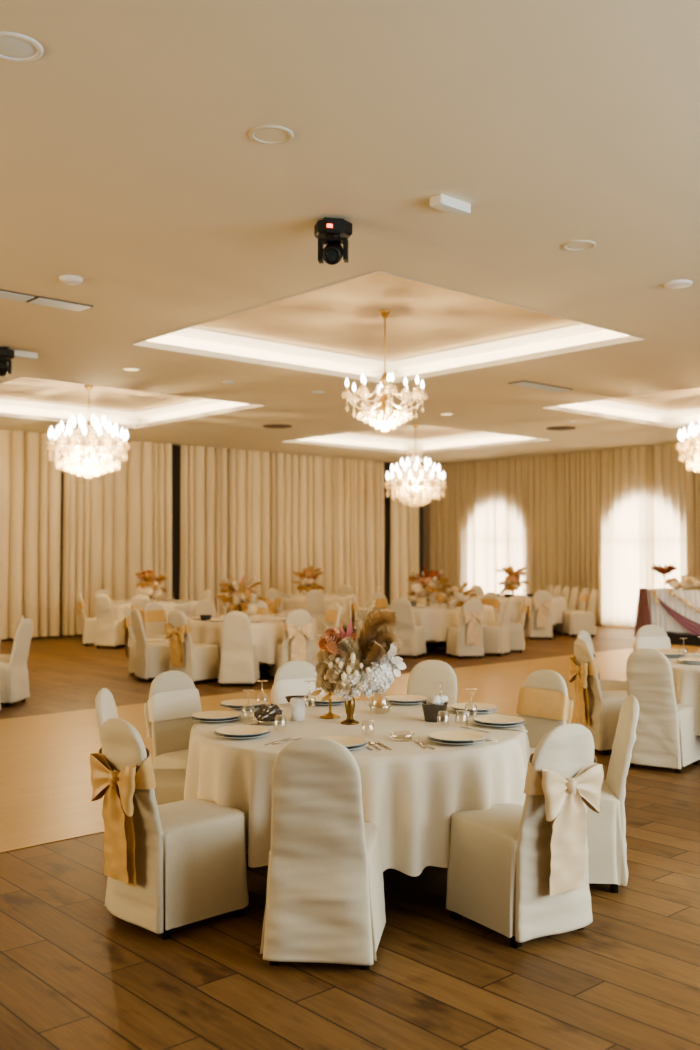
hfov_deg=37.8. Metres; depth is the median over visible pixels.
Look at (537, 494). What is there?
curtain
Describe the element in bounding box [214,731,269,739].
charger plate
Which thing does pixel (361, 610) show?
banquet chair
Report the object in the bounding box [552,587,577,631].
banquet chair
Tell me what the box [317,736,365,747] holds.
dinner plate
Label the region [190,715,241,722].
charger plate
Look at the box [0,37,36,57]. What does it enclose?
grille
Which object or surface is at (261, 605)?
banquet chair
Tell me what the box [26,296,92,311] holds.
ceiling vent
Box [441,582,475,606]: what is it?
flower arrangement
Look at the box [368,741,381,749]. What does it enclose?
spoon
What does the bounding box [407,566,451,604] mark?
flower arrangement
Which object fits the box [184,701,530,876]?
tablecloth
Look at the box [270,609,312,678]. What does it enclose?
banquet chair
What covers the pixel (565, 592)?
banquet chair
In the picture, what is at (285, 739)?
fork
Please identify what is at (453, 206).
diffuser
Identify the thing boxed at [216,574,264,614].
flower arrangement
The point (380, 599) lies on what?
banquet chair
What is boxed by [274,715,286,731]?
tumbler
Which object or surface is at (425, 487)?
chandelier
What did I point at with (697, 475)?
curtain
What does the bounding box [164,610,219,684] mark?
banquet chair
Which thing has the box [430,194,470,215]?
emergency light
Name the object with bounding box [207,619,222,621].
dinner plate
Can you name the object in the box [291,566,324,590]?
flower arrangement
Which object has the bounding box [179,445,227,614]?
curtain
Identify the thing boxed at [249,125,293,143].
recessed light
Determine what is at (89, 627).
banquet chair
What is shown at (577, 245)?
recessed light
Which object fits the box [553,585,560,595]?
banquet chair
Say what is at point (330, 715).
vase
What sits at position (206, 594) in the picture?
banquet chair
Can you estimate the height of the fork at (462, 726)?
0.005 m
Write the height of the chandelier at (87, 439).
1.508 m
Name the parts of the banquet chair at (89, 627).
sash, backrest, seat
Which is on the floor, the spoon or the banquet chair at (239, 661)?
the banquet chair at (239, 661)
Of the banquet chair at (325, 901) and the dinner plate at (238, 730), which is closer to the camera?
the banquet chair at (325, 901)
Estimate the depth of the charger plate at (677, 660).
8.52 m
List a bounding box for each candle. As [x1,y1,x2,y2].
[289,697,305,720]
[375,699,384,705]
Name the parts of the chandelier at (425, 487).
crown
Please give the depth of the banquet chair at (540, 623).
19.80 m
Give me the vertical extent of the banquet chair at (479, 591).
0.955 m
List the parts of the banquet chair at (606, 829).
seat, leg, backrest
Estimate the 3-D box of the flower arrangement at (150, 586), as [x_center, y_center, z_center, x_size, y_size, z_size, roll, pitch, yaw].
[-3.733,1.108,19.177,0.631,0.524,0.641,1,-2,-18]
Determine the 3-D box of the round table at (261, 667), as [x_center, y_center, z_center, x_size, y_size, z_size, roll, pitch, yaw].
[-1.410,1.704,14.360,1.690,0.751,1.690,0,-2,2]
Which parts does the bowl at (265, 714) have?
dish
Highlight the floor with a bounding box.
[0,625,699,1049]
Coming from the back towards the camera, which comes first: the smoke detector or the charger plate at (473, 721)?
the smoke detector
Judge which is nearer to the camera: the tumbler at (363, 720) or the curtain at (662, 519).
the tumbler at (363, 720)
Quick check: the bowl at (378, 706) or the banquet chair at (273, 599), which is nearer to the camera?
the bowl at (378, 706)
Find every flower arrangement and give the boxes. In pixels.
[135,570,166,597]
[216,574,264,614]
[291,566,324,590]
[311,600,405,700]
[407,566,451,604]
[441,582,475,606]
[496,565,528,593]
[651,564,676,578]
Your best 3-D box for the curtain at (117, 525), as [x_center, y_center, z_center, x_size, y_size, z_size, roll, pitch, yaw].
[-4.806,0.221,21.320,2.527,4.015,0.262,1,-2,-42]
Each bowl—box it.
[200,615,211,620]
[254,704,284,725]
[369,703,390,713]
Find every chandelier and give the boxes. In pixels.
[46,385,130,478]
[342,310,427,431]
[384,424,446,506]
[676,419,699,472]
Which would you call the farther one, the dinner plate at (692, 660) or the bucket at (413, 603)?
the bucket at (413, 603)
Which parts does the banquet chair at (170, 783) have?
backrest, seat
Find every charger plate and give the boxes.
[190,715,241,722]
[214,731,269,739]
[220,703,266,709]
[305,700,344,705]
[347,743,366,750]
[383,699,426,704]
[428,737,485,745]
[449,707,497,713]
[472,720,524,727]
[666,654,684,657]
[677,660,699,664]
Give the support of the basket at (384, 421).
on the chandelier at (384, 404)
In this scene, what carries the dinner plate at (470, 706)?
on the charger plate at (450, 708)
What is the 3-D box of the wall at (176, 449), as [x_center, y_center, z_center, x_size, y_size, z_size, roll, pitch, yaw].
[-6.869,0.197,19.922,24.450,4.060,0.200,1,-2,-42]
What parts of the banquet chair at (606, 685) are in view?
backrest, seat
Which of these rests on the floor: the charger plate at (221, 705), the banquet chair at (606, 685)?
the banquet chair at (606, 685)
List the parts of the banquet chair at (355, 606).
sash, backrest, seat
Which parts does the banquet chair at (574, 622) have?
seat, backrest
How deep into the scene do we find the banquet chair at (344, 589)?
23.25 m
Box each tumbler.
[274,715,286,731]
[361,720,373,737]
[437,711,449,726]
[455,710,467,726]
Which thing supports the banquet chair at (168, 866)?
on the floor
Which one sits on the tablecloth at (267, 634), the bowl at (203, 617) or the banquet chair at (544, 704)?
the bowl at (203, 617)
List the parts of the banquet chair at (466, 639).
seat, backrest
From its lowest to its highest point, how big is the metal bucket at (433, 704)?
0.149 m
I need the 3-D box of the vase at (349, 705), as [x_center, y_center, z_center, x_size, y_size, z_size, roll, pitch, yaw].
[0.000,1.013,5.595,0.104,0.146,0.104,0,-2,0]
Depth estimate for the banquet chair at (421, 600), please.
19.25 m
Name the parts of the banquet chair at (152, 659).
backrest, seat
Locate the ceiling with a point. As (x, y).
(131, 167)
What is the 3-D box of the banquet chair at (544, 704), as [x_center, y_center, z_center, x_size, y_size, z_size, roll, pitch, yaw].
[1.034,1.389,6.269,0.664,0.955,0.484,1,-2,-41]
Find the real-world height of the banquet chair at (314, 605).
0.955 m
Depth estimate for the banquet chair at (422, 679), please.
7.00 m
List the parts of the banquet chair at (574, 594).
backrest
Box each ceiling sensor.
[223,381,234,383]
[312,391,323,393]
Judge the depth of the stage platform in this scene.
18.60 m
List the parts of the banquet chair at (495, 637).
seat, backrest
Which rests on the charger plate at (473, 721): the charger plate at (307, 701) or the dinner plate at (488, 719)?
the dinner plate at (488, 719)
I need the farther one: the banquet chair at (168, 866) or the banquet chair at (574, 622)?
the banquet chair at (574, 622)
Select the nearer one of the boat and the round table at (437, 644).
the boat
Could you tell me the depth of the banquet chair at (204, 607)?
15.73 m
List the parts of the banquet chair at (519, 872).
leg, seat, leg, backrest, sash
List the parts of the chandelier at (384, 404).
arm, arm, stem, arm, arm, arm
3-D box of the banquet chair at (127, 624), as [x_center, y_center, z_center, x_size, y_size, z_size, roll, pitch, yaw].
[-2.843,1.601,14.277,0.665,0.955,0.481,0,-2,-5]
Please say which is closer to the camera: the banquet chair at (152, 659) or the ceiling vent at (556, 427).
the banquet chair at (152, 659)
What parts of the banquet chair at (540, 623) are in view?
seat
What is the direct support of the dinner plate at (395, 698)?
on the charger plate at (385, 700)
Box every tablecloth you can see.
[112,600,197,622]
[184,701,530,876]
[187,615,317,663]
[281,594,355,621]
[386,603,494,640]
[476,595,566,624]
[647,588,699,632]
[668,653,699,735]
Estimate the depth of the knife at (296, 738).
5.04 m
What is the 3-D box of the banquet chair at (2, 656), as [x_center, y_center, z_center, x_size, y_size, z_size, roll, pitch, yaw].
[-4.148,1.540,11.996,0.667,0.955,0.481,1,-2,-21]
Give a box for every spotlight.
[0,347,13,375]
[314,217,351,264]
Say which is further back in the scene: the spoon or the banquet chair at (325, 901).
the spoon
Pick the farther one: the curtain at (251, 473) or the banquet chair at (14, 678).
the curtain at (251, 473)
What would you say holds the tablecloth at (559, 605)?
on the round table
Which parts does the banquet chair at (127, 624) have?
sash, backrest, seat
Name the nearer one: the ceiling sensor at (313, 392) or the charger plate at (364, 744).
the charger plate at (364, 744)
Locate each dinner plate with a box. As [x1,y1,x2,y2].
[191,711,240,719]
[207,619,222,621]
[215,725,268,736]
[221,699,265,707]
[305,695,344,702]
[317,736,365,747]
[384,695,426,702]
[429,731,483,741]
[450,703,496,710]
[473,715,523,724]
[655,649,683,651]
[660,651,684,655]
[678,658,699,662]
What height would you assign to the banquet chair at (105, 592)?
0.955 m
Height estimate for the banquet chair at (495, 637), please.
0.955 m
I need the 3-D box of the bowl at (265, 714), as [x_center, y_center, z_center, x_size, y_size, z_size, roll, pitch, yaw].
[-0.440,1.033,5.575,0.174,0.120,0.174,1,-2,-42]
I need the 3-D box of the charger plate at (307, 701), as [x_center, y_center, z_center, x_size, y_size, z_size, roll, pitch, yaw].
[-0.140,1.095,6.313,0.286,0.019,0.286,1,-2,-42]
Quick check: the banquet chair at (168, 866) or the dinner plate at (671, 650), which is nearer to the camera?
the banquet chair at (168, 866)
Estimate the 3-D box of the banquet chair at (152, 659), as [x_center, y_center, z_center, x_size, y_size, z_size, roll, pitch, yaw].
[-2.594,1.584,13.648,0.643,0.955,0.490,1,-2,-30]
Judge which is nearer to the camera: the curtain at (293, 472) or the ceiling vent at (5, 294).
the ceiling vent at (5, 294)
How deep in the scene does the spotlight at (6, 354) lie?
11.73 m
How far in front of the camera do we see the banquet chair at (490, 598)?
18.84 m
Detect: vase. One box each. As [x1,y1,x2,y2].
[320,693,340,718]
[341,697,358,724]
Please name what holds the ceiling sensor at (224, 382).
attached to the ceiling
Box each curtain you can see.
[0,429,60,638]
[61,439,171,635]
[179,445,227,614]
[227,449,274,612]
[275,452,312,593]
[312,456,383,607]
[390,462,418,604]
[430,459,497,602]
[498,452,576,609]
[577,447,630,625]
[630,443,694,626]
[695,448,699,588]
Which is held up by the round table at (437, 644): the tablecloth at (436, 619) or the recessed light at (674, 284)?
the tablecloth at (436, 619)
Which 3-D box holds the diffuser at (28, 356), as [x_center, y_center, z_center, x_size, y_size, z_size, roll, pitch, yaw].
[-3.827,-1.985,12.033,0.270,0.025,0.058,1,-2,-42]
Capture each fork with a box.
[264,738,291,744]
[418,741,435,749]
[461,726,487,732]
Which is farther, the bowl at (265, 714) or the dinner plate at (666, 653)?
the dinner plate at (666, 653)
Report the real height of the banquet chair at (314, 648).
0.955 m
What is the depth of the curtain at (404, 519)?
26.82 m
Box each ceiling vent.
[0,289,36,301]
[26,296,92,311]
[263,424,291,427]
[508,380,572,391]
[546,426,575,429]
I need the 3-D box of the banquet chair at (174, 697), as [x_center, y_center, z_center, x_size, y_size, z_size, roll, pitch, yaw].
[-0.913,1.387,6.206,0.684,0.955,0.502,-1,-2,42]
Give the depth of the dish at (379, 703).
5.93 m
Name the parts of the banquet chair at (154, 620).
sash, seat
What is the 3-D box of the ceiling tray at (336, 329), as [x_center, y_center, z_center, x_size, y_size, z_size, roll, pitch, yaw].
[0.392,-2.228,11.464,4.640,0.349,4.640,1,-2,-42]
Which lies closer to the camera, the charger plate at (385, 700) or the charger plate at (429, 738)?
the charger plate at (429, 738)
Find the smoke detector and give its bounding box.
[59,275,82,284]
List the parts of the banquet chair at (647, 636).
backrest, sash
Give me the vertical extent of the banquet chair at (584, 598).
0.955 m
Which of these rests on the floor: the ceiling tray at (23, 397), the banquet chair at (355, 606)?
the banquet chair at (355, 606)
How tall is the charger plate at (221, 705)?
0.019 m
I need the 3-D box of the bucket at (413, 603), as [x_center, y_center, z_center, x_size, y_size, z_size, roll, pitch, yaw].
[1.080,1.349,17.420,0.140,0.100,0.140,1,-2,-42]
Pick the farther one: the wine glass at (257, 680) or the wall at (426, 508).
the wall at (426, 508)
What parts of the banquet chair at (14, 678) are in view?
seat, backrest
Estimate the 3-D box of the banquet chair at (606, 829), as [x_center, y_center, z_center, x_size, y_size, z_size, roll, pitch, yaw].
[1.172,1.364,5.322,0.649,0.955,0.502,0,-2,6]
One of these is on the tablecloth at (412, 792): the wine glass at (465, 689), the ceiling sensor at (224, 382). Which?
the wine glass at (465, 689)
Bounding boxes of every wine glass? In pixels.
[256,680,267,703]
[304,680,315,706]
[464,689,477,716]
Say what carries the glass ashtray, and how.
on the tablecloth at (412, 792)
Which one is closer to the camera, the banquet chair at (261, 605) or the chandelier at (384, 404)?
the chandelier at (384, 404)
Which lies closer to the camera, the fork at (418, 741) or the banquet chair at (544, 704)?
the fork at (418, 741)
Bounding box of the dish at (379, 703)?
[369,693,390,713]
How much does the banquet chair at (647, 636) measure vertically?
0.955 m
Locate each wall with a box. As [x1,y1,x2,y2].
[1,445,422,639]
[423,448,695,627]
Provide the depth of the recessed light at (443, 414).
17.50 m
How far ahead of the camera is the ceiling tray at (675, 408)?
18.48 m
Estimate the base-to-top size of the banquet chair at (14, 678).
0.955 m
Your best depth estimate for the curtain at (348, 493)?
25.55 m
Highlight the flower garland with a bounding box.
[652,575,699,612]
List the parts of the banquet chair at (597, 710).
sash, backrest, seat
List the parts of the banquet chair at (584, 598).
seat, backrest, sash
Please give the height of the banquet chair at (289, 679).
0.955 m
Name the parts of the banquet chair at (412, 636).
backrest, seat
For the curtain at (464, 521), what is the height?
4.015 m
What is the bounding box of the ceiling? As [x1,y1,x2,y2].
[0,0,699,464]
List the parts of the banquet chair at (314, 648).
seat, backrest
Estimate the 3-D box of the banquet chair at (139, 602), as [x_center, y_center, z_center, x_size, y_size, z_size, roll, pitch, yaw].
[-3.609,1.695,17.859,0.481,0.955,0.665,0,-2,-3]
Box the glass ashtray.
[390,730,413,741]
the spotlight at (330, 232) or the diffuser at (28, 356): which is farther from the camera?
the diffuser at (28, 356)
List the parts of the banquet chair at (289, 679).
backrest, sash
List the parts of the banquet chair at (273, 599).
backrest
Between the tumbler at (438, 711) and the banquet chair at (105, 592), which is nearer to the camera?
the tumbler at (438, 711)
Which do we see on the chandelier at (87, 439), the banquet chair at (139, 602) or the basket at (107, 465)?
the basket at (107, 465)
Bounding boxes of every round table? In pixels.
[259,664,269,675]
[426,641,446,651]
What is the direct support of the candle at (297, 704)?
on the tablecloth at (412, 792)
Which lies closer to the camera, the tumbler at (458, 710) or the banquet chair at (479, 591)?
the tumbler at (458, 710)
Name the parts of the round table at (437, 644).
leg, leg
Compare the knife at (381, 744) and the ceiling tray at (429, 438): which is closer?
the knife at (381, 744)
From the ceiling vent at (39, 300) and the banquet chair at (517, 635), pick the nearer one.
the ceiling vent at (39, 300)
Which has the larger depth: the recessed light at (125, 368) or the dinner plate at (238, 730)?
the recessed light at (125, 368)
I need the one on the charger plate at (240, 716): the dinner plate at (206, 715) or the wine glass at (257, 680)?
the dinner plate at (206, 715)
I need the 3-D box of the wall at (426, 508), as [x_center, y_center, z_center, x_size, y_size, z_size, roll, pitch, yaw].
[9.357,0.193,19.798,0.300,4.060,22.100,1,-2,-42]
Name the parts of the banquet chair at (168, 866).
sash, backrest, leg, seat, leg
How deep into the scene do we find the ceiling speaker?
4.76 m
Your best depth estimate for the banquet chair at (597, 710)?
8.62 m
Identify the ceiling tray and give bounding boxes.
[0,376,265,428]
[128,270,646,383]
[279,424,549,452]
[542,387,699,427]
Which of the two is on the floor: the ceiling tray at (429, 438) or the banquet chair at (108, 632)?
the banquet chair at (108, 632)
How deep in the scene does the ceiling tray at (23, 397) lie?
18.18 m
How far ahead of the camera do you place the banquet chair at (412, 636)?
16.36 m
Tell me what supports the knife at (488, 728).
on the tablecloth at (412, 792)
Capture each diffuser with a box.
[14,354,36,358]
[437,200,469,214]
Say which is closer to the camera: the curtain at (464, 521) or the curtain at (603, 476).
the curtain at (603, 476)
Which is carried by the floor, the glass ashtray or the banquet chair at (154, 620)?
the banquet chair at (154, 620)
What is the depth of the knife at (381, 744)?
4.93 m
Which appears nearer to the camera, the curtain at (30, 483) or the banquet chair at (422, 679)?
the banquet chair at (422, 679)
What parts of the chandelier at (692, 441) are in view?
bulb, bulb, bulb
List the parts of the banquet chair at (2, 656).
seat, backrest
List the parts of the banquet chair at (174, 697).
seat, sash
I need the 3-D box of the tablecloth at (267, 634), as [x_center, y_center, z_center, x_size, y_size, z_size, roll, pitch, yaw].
[-1.412,1.587,14.373,1.937,0.537,1.885,1,-2,-42]
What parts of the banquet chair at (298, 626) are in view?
seat, backrest, sash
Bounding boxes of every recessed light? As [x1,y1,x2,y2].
[122,367,140,370]
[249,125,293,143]
[440,413,453,415]
[562,240,595,250]
[664,279,691,288]
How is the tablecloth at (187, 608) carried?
on the round table
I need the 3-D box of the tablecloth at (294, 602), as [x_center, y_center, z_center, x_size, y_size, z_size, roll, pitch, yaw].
[-0.791,1.788,21.955,1.885,0.537,1.937,0,-2,-1]
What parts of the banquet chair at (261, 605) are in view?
sash, backrest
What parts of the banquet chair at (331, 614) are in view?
sash, backrest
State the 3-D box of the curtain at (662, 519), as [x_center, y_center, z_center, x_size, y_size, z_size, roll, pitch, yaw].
[6.791,0.247,22.299,0.146,4.015,1.567,1,-2,-42]
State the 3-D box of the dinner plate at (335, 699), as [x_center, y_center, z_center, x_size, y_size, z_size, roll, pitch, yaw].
[-0.140,1.080,6.314,0.274,0.019,0.274,1,-2,-42]
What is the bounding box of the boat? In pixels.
[285,695,308,702]
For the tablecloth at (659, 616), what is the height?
0.775 m
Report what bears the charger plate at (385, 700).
on the tablecloth at (412, 792)
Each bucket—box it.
[409,601,416,605]
[421,694,447,721]
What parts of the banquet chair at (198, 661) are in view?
sash, backrest, seat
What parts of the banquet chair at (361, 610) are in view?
seat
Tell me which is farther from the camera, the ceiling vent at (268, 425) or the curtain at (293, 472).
the curtain at (293, 472)
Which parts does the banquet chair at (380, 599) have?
backrest, sash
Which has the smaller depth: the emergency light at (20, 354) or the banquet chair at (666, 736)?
the banquet chair at (666, 736)
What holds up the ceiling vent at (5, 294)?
in the ceiling
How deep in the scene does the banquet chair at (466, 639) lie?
16.25 m
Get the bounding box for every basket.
[56,459,119,478]
[357,410,412,431]
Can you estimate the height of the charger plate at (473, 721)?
0.019 m
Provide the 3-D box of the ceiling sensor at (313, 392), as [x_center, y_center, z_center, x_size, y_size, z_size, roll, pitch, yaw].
[-0.474,-1.954,15.065,0.180,0.020,0.180,1,-2,-42]
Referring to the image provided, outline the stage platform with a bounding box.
[665,631,699,645]
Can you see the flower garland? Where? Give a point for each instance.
(687, 581)
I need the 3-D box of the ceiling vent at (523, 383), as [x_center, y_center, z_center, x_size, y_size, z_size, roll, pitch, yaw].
[2.720,-1.969,14.522,1.120,0.020,0.280,1,-2,-42]
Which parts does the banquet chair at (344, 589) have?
backrest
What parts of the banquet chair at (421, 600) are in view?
backrest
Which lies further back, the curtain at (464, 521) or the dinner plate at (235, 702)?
the curtain at (464, 521)
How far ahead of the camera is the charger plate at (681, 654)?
9.06 m
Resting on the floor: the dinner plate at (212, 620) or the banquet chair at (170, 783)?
the banquet chair at (170, 783)
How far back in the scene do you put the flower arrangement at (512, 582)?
21.32 m
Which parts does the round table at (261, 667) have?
leg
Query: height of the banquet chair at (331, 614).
0.955 m
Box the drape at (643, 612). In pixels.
[634,588,699,636]
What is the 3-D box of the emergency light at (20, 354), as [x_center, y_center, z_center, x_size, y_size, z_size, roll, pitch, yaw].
[-3.845,-2.008,12.054,0.300,0.072,0.113,1,-2,-42]
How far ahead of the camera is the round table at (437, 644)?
17.70 m
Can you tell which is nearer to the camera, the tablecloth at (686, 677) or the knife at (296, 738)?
the knife at (296, 738)
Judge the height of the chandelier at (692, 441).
1.508 m
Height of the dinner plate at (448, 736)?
0.019 m
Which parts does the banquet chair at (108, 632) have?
backrest, seat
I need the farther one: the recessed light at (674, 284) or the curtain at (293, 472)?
the curtain at (293, 472)
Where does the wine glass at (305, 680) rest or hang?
on the tablecloth at (412, 792)
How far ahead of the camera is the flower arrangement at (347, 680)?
5.55 m
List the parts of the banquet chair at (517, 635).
seat, backrest, sash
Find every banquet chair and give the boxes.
[0,615,23,658]
[0,619,32,706]
[77,593,95,645]
[89,718,248,939]
[94,589,112,617]
[94,594,128,648]
[95,688,185,804]
[121,605,169,675]
[128,595,150,647]
[131,608,169,681]
[142,602,169,638]
[144,671,201,768]
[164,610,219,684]
[194,600,216,616]
[199,590,211,600]
[218,611,259,685]
[244,600,268,664]
[260,738,385,969]
[264,589,290,614]
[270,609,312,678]
[271,661,324,703]
[305,590,325,633]
[311,606,342,666]
[317,602,343,639]
[338,585,351,627]
[350,594,387,647]
[354,586,379,630]
[370,592,389,642]
[390,599,425,657]
[406,660,456,704]
[409,597,435,642]
[446,599,483,658]
[446,724,603,947]
[470,585,483,598]
[481,592,499,621]
[482,597,512,655]
[494,595,530,651]
[516,669,573,753]
[526,590,552,638]
[546,585,552,595]
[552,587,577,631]
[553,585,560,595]
[555,588,589,634]
[561,586,568,603]
[563,589,597,636]
[568,639,626,754]
[577,630,626,690]
[587,695,638,892]
[626,648,699,772]
[633,625,670,650]
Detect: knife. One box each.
[272,738,300,744]
[376,741,391,749]
[488,728,527,731]
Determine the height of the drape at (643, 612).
1.016 m
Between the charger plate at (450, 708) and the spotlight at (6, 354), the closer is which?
the charger plate at (450, 708)
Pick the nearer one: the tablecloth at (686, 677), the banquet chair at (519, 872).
the banquet chair at (519, 872)
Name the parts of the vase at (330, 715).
stem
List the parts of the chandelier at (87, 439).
bulb, bulb, bulb, bulb, bulb, bulb, bulb, stem, bulb, bulb, bulb, bulb, bulb, bulb, bulb, bulb, bulb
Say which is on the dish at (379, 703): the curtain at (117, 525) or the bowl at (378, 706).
the bowl at (378, 706)
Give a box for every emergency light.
[13,350,37,359]
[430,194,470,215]
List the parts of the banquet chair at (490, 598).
sash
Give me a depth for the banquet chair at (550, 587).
23.30 m
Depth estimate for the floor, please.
4.40 m

